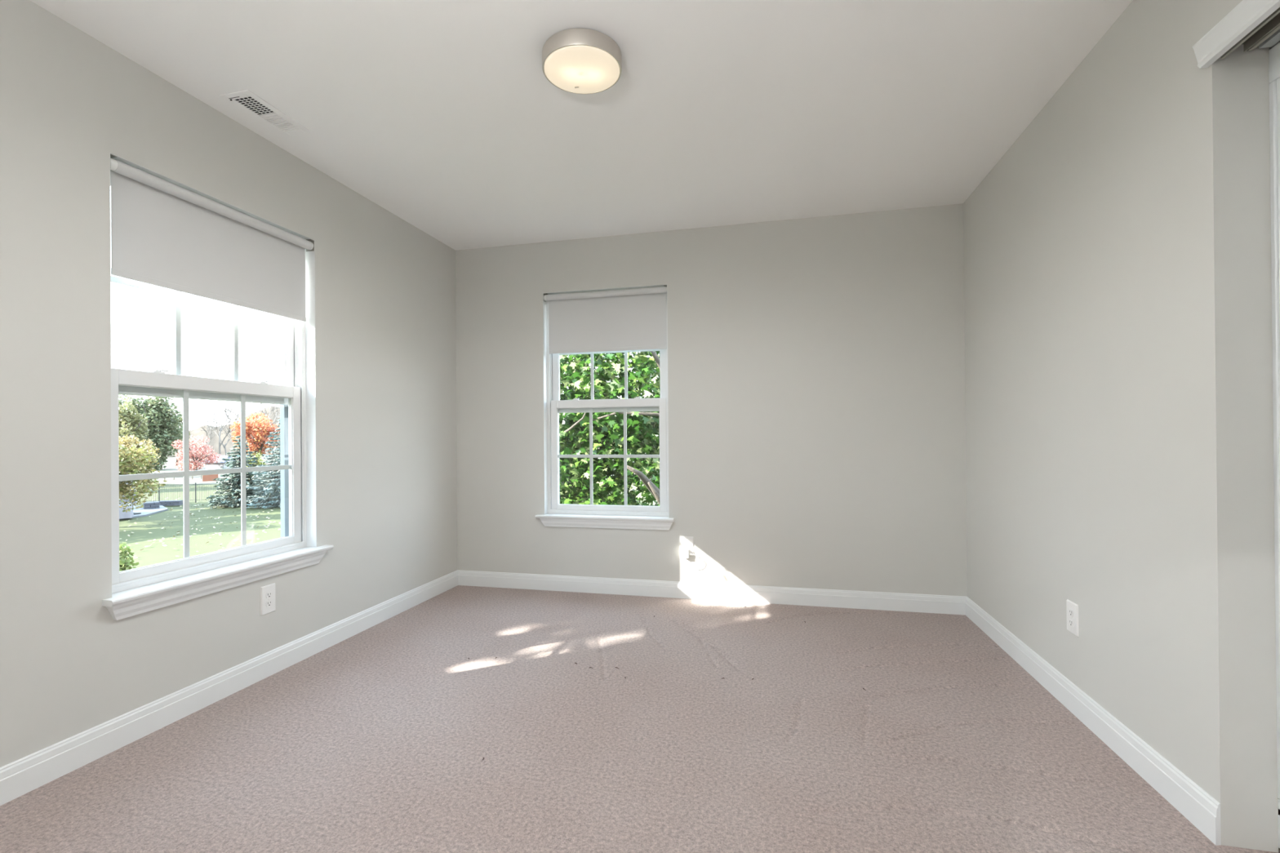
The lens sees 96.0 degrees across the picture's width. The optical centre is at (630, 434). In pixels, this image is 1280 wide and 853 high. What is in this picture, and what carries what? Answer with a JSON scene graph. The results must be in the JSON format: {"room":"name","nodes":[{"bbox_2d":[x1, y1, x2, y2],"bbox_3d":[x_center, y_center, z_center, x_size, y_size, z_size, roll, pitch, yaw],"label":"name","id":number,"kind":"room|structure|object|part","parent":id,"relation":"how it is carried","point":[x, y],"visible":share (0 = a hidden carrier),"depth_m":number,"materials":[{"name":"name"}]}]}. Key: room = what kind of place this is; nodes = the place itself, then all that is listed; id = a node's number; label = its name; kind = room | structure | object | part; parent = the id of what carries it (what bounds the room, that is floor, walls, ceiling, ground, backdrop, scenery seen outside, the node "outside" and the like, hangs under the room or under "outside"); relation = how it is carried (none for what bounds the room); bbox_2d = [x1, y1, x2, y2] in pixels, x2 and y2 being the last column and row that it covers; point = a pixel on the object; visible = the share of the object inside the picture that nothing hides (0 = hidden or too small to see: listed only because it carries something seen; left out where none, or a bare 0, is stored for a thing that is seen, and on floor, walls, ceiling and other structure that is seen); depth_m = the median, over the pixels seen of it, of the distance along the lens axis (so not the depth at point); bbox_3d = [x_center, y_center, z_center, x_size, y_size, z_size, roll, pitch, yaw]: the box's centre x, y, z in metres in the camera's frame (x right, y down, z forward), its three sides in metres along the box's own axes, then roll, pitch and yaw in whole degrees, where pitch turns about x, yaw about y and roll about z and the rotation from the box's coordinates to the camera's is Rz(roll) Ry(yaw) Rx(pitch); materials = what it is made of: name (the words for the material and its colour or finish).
{"room":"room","nodes":[
{"label":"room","id":0,"kind":"room"},
{"bbox_2d":[0,0,457,767],"bbox_3d":[-1.893,-0.001,1.967,0.160,2.690,4.956,0,0,14],"label":"wall","id":1,"kind":"structure","parent":0,"point":[386,462],"depth_m":2.05,"materials":[{"name":"grey paint"}]},
{"bbox_2d":[102,152,333,620],"bbox_3d":[-1.750,-0.165,2.479,0.214,1.627,1.020,0,0,14],"label":"window","id":2,"kind":"structure","parent":1,"relation":"in","point":[136,591],"depth_m":2.53,"materials":[{"name":"white paint"}]},
{"bbox_3d":[-1.816,-0.553,2.479,0.031,0.812,0.877,0,0,14],"label":"sash","id":3,"kind":"part","parent":2,"relation":"part of","materials":[{"name":"white plastic"}]},
{"bbox_3d":[-1.773,0.156,2.468,0.031,0.783,0.877,0,0,14],"label":"sash","id":4,"kind":"part","parent":2,"relation":"part of","materials":[{"name":"white plastic"}]},
{"bbox_3d":[-1.798,-0.204,2.475,0.094,1.546,0.928,0,0,14],"label":"frame","id":5,"kind":"part","parent":2,"relation":"part of","materials":[{"name":"white plastic"}]},
{"bbox_2d":[110,153,314,321],"bbox_3d":[-1.728,-0.771,2.459,0.052,0.412,0.926,0,0,14],"label":"roller shade","id":6,"kind":"object","parent":2,"relation":"attached to","point":[165,233],"visible":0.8,"depth_m":2.36,"materials":[{"name":"white fabric"}]},
{"bbox_3d":[-1.743,-0.975,2.463,0.024,0.002,0.924,0,0,14],"label":"head rail","id":7,"kind":"part","parent":6,"relation":"part of","materials":[{"name":"white metal"}]},
{"bbox_3d":[-1.845,-0.204,2.486,0.027,1.544,0.926,0,0,14],"label":"screen frame","id":8,"kind":"part","parent":2,"relation":"part of","materials":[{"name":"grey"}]},
{"bbox_2d":[0,569,457,805],"bbox_3d":[-1.801,1.040,1.942,0.014,0.107,4.636,0,0,14],"label":"baseboard","id":9,"kind":"structure","parent":1,"relation":"attached to","point":[18,778],"depth_m":2.21,"materials":[{"name":"white paint"}]},
{"bbox_2d":[260,582,275,616],"bbox_3d":[-1.644,0.750,2.614,0.008,0.129,0.078,0,0,14],"label":"wall outlet","id":10,"kind":"object","parent":1,"relation":"attached to","point":[268,605],"visible":1,"depth_m":2.61,"materials":[{"name":"white plastic"}]},
{"bbox_2d":[266,591,272,598],"bbox_3d":[-1.642,0.730,2.614,0.003,0.025,0.034,0,0,14],"label":"socket","id":11,"kind":"object","parent":10,"relation":"attached to","point":[268,594],"depth_m":2.61,"materials":[{"name":"white plastic"}]},
{"bbox_2d":[266,600,272,607],"bbox_3d":[-1.642,0.769,2.614,0.003,0.025,0.034,0,0,14],"label":"socket","id":12,"kind":"object","parent":10,"relation":"attached to","point":[268,602],"depth_m":2.61,"materials":[{"name":"white plastic"}]},
{"bbox_2d":[0,585,1279,852],"bbox_3d":[-0.005,1.078,0.738,4.069,0.006,6.136,0,0,14],"label":"floor","id":13,"kind":"structure","parent":0,"point":[377,740],"depth_m":1.97,"materials":[{"name":"carpet"}]},
{"bbox_2d":[30,0,1279,250],"bbox_3d":[-0.057,-1.514,0.786,4.310,0.300,6.396,0,0,14],"label":"ceiling","id":14,"kind":"structure","parent":0,"point":[446,116],"depth_m":2.31,"materials":[{"name":"white paint"}]},
{"bbox_2d":[219,89,311,136],"bbox_3d":[-1.526,-1.342,2.422,0.138,0.008,0.320,0,0,14],"label":"ceiling vent","id":15,"kind":"object","parent":14,"relation":"in","point":[248,101],"visible":1,"depth_m":2.41,"materials":[{"name":"white metal"}]},
{"bbox_2d":[542,27,622,93],"bbox_3d":[-0.175,-1.324,2.066,0.284,0.070,0.284,0,0,14],"label":"ceiling light","id":16,"kind":"object","parent":14,"relation":"attached to","point":[578,60],"visible":1,"depth_m":2.00,"materials":[{"name":"white glass"}]},
{"bbox_2d":[455,203,967,596],"bbox_3d":[0.763,-0.015,3.793,4.150,2.690,0.160,0,0,14],"label":"wall","id":17,"kind":"structure","parent":0,"point":[816,365],"depth_m":3.69,"materials":[{"name":"grey paint"}]},
{"bbox_2d":[535,284,674,530],"bbox_3d":[-0.175,-0.177,3.998,0.971,1.637,0.214,0,0,14],"label":"window","id":18,"kind":"structure","parent":17,"relation":"in","point":[556,513],"depth_m":4.01,"materials":[{"name":"white paint"}]},
{"bbox_3d":[-0.147,-0.216,4.088,0.883,1.554,0.027,0,0,14],"label":"screen frame","id":19,"kind":"part","parent":18,"relation":"part of","materials":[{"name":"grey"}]},
{"bbox_2d":[542,284,666,354],"bbox_3d":[-0.181,-0.782,3.969,0.883,0.422,0.052,0,0,14],"label":"roller shade","id":20,"kind":"object","parent":18,"relation":"attached to","point":[627,318],"visible":0.88,"depth_m":3.98,"materials":[{"name":"white fabric"}]},
{"bbox_3d":[-0.179,-0.992,3.983,0.881,0.002,0.024,0,0,14],"label":"head rail","id":21,"kind":"part","parent":20,"relation":"part of","materials":[{"name":"white metal"}]},
{"bbox_3d":[-0.161,0.149,4.018,0.834,0.783,0.031,0,0,14],"label":"sash","id":22,"kind":"part","parent":18,"relation":"part of","materials":[{"name":"white plastic"}]},
{"bbox_3d":[-0.157,-0.565,4.057,0.834,0.822,0.031,0,0,14],"label":"sash","id":23,"kind":"part","parent":18,"relation":"part of","materials":[{"name":"white plastic"}]},
{"bbox_2d":[681,536,693,555],"bbox_3d":[0.374,0.740,3.799,0.077,0.127,0.008,0,0,14],"label":"wall outlet","id":24,"kind":"object","parent":17,"relation":"attached to","point":[687,541],"visible":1,"depth_m":3.79,"materials":[{"name":"white plastic"}]},
{"bbox_2d":[684,541,690,545],"bbox_3d":[0.374,0.720,3.797,0.034,0.025,0.003,0,0,14],"label":"socket","id":25,"kind":"object","parent":24,"relation":"attached to","point":[686,543],"depth_m":3.80,"materials":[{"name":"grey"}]},
{"bbox_2d":[682,549,699,566],"bbox_3d":[0.394,0.812,3.776,0.113,0.110,0.028,0,0,14],"label":"charger","id":26,"kind":"object","parent":24,"relation":"attached to","point":[686,553],"visible":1,"depth_m":3.77,"materials":[{"name":"white plastic"}]},
{"bbox_3d":[0.401,0.826,3.766,0.095,0.083,0.012,-1,0,19],"label":"cord","id":27,"kind":"part","parent":26,"relation":"part of","materials":[{"name":"grey plastic"}]},
{"bbox_2d":[457,569,966,615],"bbox_3d":[0.362,1.030,3.799,3.350,0.107,0.014,0,0,14],"label":"baseboard","id":28,"kind":"structure","parent":17,"relation":"attached to","point":[896,602],"depth_m":3.73,"materials":[{"name":"white paint"}]},
{"bbox_2d":[963,0,1278,852],"bbox_3d":[1.829,-0.148,1.070,0.800,2.460,4.636,0,0,14],"label":"wall","id":29,"kind":"structure","parent":0,"point":[1119,417],"depth_m":1.79,"materials":[{"name":"grey paint"}]},
{"bbox_2d":[1066,599,1079,637],"bbox_3d":[1.697,0.708,2.217,0.008,0.121,0.083,0,0,14],"label":"wall outlet","id":30,"kind":"object","parent":29,"relation":"attached to","point":[1072,609],"visible":1,"depth_m":2.21,"materials":[{"name":"white plastic"}]},
{"bbox_2d":[1068,608,1073,617],"bbox_3d":[1.694,0.688,2.217,0.003,0.025,0.034,0,0,14],"label":"socket","id":31,"kind":"object","parent":30,"relation":"attached to","point":[1070,611],"depth_m":2.22,"materials":[{"name":"grey plastic"}]},
{"bbox_2d":[1068,618,1073,626],"bbox_3d":[1.695,0.727,2.217,0.003,0.025,0.034,0,0,14],"label":"socket","id":32,"kind":"object","parent":30,"relation":"attached to","point":[1070,620],"depth_m":2.22,"materials":[{"name":"grey plastic"}]},
{"bbox_2d":[965,596,1221,845],"bbox_3d":[1.753,1.014,2.453,0.014,0.107,1.979,0,0,14],"label":"baseboard","id":33,"kind":"structure","parent":29,"relation":"attached to","point":[1190,800],"depth_m":1.92,"materials":[{"name":"white paint"}]},
{"bbox_2d":[1191,0,1279,68],"bbox_3d":[1.293,-1.003,0.629,0.021,0.074,1.886,0,0,14],"label":"trim","id":34,"kind":"structure","parent":29,"relation":"attached to","point":[1246,15],"depth_m":1.41,"materials":[{"name":"white paint"}]},
{"bbox_2d":[1220,7,1279,58],"bbox_3d":[1.363,-0.995,0.615,0.115,0.050,1.790,0,0,14],"label":"closet track","id":35,"kind":"object","parent":29,"relation":"attached to","point":[1267,33],"visible":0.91,"depth_m":1.42,"materials":[{"name":"black metal"}]},
{"bbox_3d":[1.362,-0.993,0.610,0.003,0.026,1.780,0,0,14],"label":"track rail","id":36,"kind":"part","parent":35,"relation":"part of","materials":[{"name":"silver metal"}]},
{"bbox_3d":[1.405,-0.995,0.600,0.027,0.022,1.780,0,0,14],"label":"track rail","id":37,"kind":"part","parent":35,"relation":"part of","materials":[{"name":"grey plastic"}]},
{"bbox_2d":[1268,41,1279,848],"bbox_3d":[1.467,0.033,0.590,0.079,2.036,1.795,0,0,14],"label":"door","id":38,"kind":"structure","parent":29,"relation":"in","point":[1274,52],"depth_m":1.46,"materials":[{"name":"white paint"}]},
{"label":"outside","id":39,"kind":"structure","parent":0,"visible":0},
{"bbox_2d":[119,453,645,490],"bbox_3d":[-85.973,5.467,164.725,420.000,0.001,400.000,0,0,14],"label":"field","id":40,"kind":"structure","parent":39,"point":[170,465],"depth_m":64.38,"materials":[{"name":"green plant"}]},
{"bbox_2d":[118,400,149,443],"bbox_3d":[-54.037,0.527,61.685,4.677,8.417,4.173,-1,0,37],"label":"tree","id":41,"kind":"object","parent":40,"relation":"on","point":[129,424],"visible":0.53,"depth_m":62.02,"materials":[{"name":"green plant"}]},
{"bbox_2d":[118,394,182,471],"bbox_3d":[-67.228,-0.362,80.188,10.863,12.641,10.740,0,0,14],"label":"evergreen tree","id":42,"kind":"object","parent":40,"relation":"on","point":[158,413],"visible":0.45,"depth_m":79.71,"materials":[{"name":"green plant"}]},
{"bbox_2d":[172,414,191,466],"bbox_3d":[-70.986,0.924,89.813,3.676,8.078,4.518,0,0,14],"label":"tree","id":43,"kind":"object","parent":40,"relation":"on","point":[181,419],"visible":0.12,"depth_m":89.98,"materials":[{"name":"grey plant"}]},
{"bbox_2d":[173,405,194,426],"bbox_3d":[-81.916,-0.307,105.178,6.403,10.822,7.123,0,0,14],"label":"bare tree","id":44,"kind":"object","parent":40,"relation":"on","point":[181,409],"visible":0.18,"depth_m":105.91,"materials":[{"name":"grey plant"}]},
{"bbox_2d":[171,435,222,471],"bbox_3d":[-55.911,2.516,73.933,5.335,4.846,5.088,-1,0,42],"label":"tree","id":45,"kind":"object","parent":40,"relation":"on","point":[202,449],"visible":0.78,"depth_m":73.48,"materials":[{"name":"pink plant"}]},
{"bbox_2d":[191,413,226,458],"bbox_3d":[-80.970,0.603,109.997,6.063,9.032,6.831,0,0,14],"label":"bare tree","id":46,"kind":"object","parent":40,"relation":"on","point":[199,420],"visible":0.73,"depth_m":110.42,"materials":[{"name":"grey plant"}]},
{"bbox_2d":[202,474,217,481],"bbox_3d":[-40.931,4.097,56.102,1.289,1.000,0.084,0,0,-28],"label":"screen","id":47,"kind":"object","parent":40,"relation":"on","point":[205,477],"visible":0.59,"depth_m":56.01,"materials":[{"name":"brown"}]},
{"bbox_2d":[203,455,236,470],"bbox_3d":[-55.609,3.842,78.051,3.000,1.900,2.600,0,0,0],"label":"garden shed","id":48,"kind":"object","parent":40,"relation":"on","point":[221,464],"visible":0.36,"depth_m":76.95,"materials":[{"name":"grey"}]},
{"bbox_2d":[197,404,248,455],"bbox_3d":[-58.686,0.164,84.185,8.884,9.378,5.676,-1,0,25],"label":"bare tree","id":49,"kind":"object","parent":40,"relation":"on","point":[228,413],"visible":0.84,"depth_m":84.56,"materials":[{"name":"grey plant"}]},
{"bbox_2d":[201,414,246,455],"bbox_3d":[-64.995,0.772,92.646,6.124,8.328,6.528,0,0,14],"label":"bare tree","id":50,"kind":"object","parent":40,"relation":"on","point":[208,422],"visible":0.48,"depth_m":92.20,"materials":[{"name":"grey plant"}]},
{"bbox_2d":[216,415,248,460],"bbox_3d":[-67.374,0.677,100.050,6.144,8.589,8.725,0,0,14],"label":"bare tree","id":51,"kind":"object","parent":40,"relation":"on","point":[238,415],"visible":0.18,"depth_m":97.80,"materials":[{"name":"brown plant"}]},
{"bbox_2d":[211,401,278,433],"bbox_3d":[-80.816,-0.764,120.195,10.009,11.841,10.584,0,0,14],"label":"bare tree","id":52,"kind":"object","parent":40,"relation":"on","point":[225,406],"visible":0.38,"depth_m":118.55,"materials":[{"name":"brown plant"}]},
{"bbox_2d":[229,411,279,461],"bbox_3d":[-36.232,1.170,56.188,4.602,6.821,4.224,0,0,-16],"label":"tree","id":53,"kind":"object","parent":40,"relation":"on","point":[261,427],"visible":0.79,"depth_m":55.13,"materials":[{"name":"orange plant"}]},
{"bbox_2d":[245,449,266,482],"bbox_3d":[-33.864,2.985,51.915,1.953,3.119,1.929,0,0,14],"label":"tree","id":54,"kind":"object","parent":40,"relation":"on","point":[259,462],"visible":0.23,"depth_m":51.88,"materials":[{"name":"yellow plant"}]},
{"bbox_2d":[245,402,279,463],"bbox_3d":[-56.559,-0.626,89.802,6.550,10.967,8.516,0,0,-36],"label":"bare tree","id":55,"kind":"object","parent":40,"relation":"on","point":[261,404],"visible":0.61,"depth_m":88.42,"materials":[{"name":"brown plant"}]},
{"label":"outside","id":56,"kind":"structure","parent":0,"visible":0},
{"bbox_2d":[119,483,657,568],"bbox_3d":[-9.870,4.143,-1.743,110.000,0.159,92.000,0,0,14],"label":"lawn","id":57,"kind":"structure","parent":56,"point":[156,553],"depth_m":26.58,"materials":[{"name":"green plant"}]},
{"bbox_2d":[119,542,138,571],"bbox_3d":[-13.940,3.558,15.521,1.039,1.449,0.799,0,0,14],"label":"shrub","id":58,"kind":"object","parent":57,"relation":"on","point":[124,564],"visible":0.35,"depth_m":15.55,"materials":[{"name":"green plant"}]},
{"bbox_2d":[119,434,160,465],"bbox_3d":[-45.109,2.325,51.983,3.333,4.638,4.111,-1,0,43],"label":"tree","id":59,"kind":"object","parent":57,"relation":"on","point":[128,443],"visible":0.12,"depth_m":51.89,"materials":[{"name":"yellow plant"}]},
{"bbox_2d":[119,442,167,512],"bbox_3d":[-24.662,2.404,27.070,4.025,4.225,3.898,-1,0,18],"label":"bush","id":60,"kind":"object","parent":57,"relation":"on","point":[144,458],"visible":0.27,"depth_m":27.34,"materials":[{"name":"yellow plant"}]},
{"bbox_2d":[159,500,182,506],"bbox_3d":[-28.422,4.258,35.536,1.213,0.292,0.408,0,0,-10],"label":"wall","id":61,"kind":"structure","parent":57,"relation":"on","point":[164,503],"depth_m":35.39,"materials":[{"name":"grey stone"}]},
{"bbox_2d":[119,497,280,558],"bbox_3d":[-22.722,4.285,26.028,28.058,0.234,24.076,0,0,14],"label":"fallen leaves","id":62,"kind":"object","parent":57,"relation":"on","point":[256,516],"visible":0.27,"depth_m":26.75,"materials":[{"name":"beige plant"}]},
{"bbox_2d":[134,482,280,502],"bbox_3d":[-27.351,3.844,37.760,10.814,1.360,0.070,0,0,-8],"label":"fence","id":63,"kind":"object","parent":57,"relation":"on","point":[195,484],"visible":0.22,"depth_m":37.56,"materials":[{"name":"black metal"}]},
{"bbox_3d":[-31.605,3.850,37.129,2.150,1.110,0.024,0,0,-8],"label":"picket panel","id":64,"kind":"part","parent":63,"relation":"part of","materials":[{"name":"black paint"}]},
{"bbox_3d":[-30.541,3.867,37.286,0.070,1.360,0.061,-1,0,29],"label":"fence post","id":65,"kind":"part","parent":63,"relation":"part of","materials":[{"name":"metal"}]},
{"bbox_3d":[-29.478,3.834,37.444,2.150,1.110,0.024,0,0,-8],"label":"picket panel","id":66,"kind":"part","parent":63,"relation":"part of","materials":[{"name":"black paint"}]},
{"bbox_3d":[-28.415,3.852,37.602,0.070,1.360,0.061,-1,0,29],"label":"fence post","id":67,"kind":"part","parent":63,"relation":"part of","materials":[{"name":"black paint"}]},
{"bbox_3d":[-27.352,3.819,37.760,2.150,1.110,0.024,0,0,-8],"label":"picket panel","id":68,"kind":"part","parent":63,"relation":"part of","materials":[{"name":"black paint"}]},
{"bbox_2d":[205,435,270,508],"bbox_3d":[-23.933,2.364,35.437,3.690,4.606,3.856,0,0,-45],"label":"spruce","id":69,"kind":"object","parent":57,"relation":"on","point":[220,500],"visible":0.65,"depth_m":34.86,"materials":[{"name":"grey plant"}]},
{"bbox_2d":[237,415,280,508],"bbox_3d":[-20.771,1.561,34.866,5.091,6.252,4.889,0,0,3],"label":"spruce","id":70,"kind":"object","parent":57,"relation":"on","point":[263,489],"visible":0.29,"depth_m":33.95,"materials":[{"name":"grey plant"}]},
{"bbox_2d":[559,351,660,515],"bbox_3d":[-0.385,0.424,7.858,4.934,7.392,4.218,-1,0,37],"label":"maple tree","id":71,"kind":"object","parent":57,"relation":"on","point":[607,427],"visible":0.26,"depth_m":6.88,"materials":[{"name":"green plant"}]},
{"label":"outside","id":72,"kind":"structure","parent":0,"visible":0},
{"bbox_2d":[119,505,168,519],"bbox_3d":[-27.981,4.398,32.020,3.557,0.120,8.898,0,0,-44],"label":"patio","id":73,"kind":"structure","parent":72,"point":[144,513],"depth_m":32.30,"materials":[{"name":"concrete"}]},
{"bbox_2d":[119,503,133,519],"bbox_3d":[-26.251,3.966,29.601,1.110,0.720,1.110,0,0,14],"label":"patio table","id":74,"kind":"object","parent":73,"relation":"on","point":[122,514],"visible":0.43,"depth_m":29.45,"materials":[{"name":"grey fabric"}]},
{"bbox_2d":[119,474,141,515],"bbox_3d":[-26.995,3.012,31.043,0.898,2.630,0.765,0,0,-20],"label":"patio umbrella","id":75,"kind":"object","parent":73,"relation":"on","point":[126,500],"visible":0.18,"depth_m":30.94,"materials":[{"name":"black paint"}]},
{"bbox_2d":[142,501,159,509],"bbox_3d":[-28.112,4.189,33.764,0.691,0.412,0.916,0,0,-43],"label":"fire pit","id":76,"kind":"object","parent":73,"relation":"on","point":[150,504],"visible":0.93,"depth_m":33.50,"materials":[{"name":"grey stone"}]},
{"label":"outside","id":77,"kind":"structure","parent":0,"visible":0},
{"bbox_2d":[160,405,654,457],"bbox_3d":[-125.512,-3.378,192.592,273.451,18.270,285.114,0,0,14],"label":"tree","id":78,"kind":"object","parent":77,"point":[214,441],"visible":0.05,"depth_m":157.56,"materials":[{"name":"plant"}]}
]}

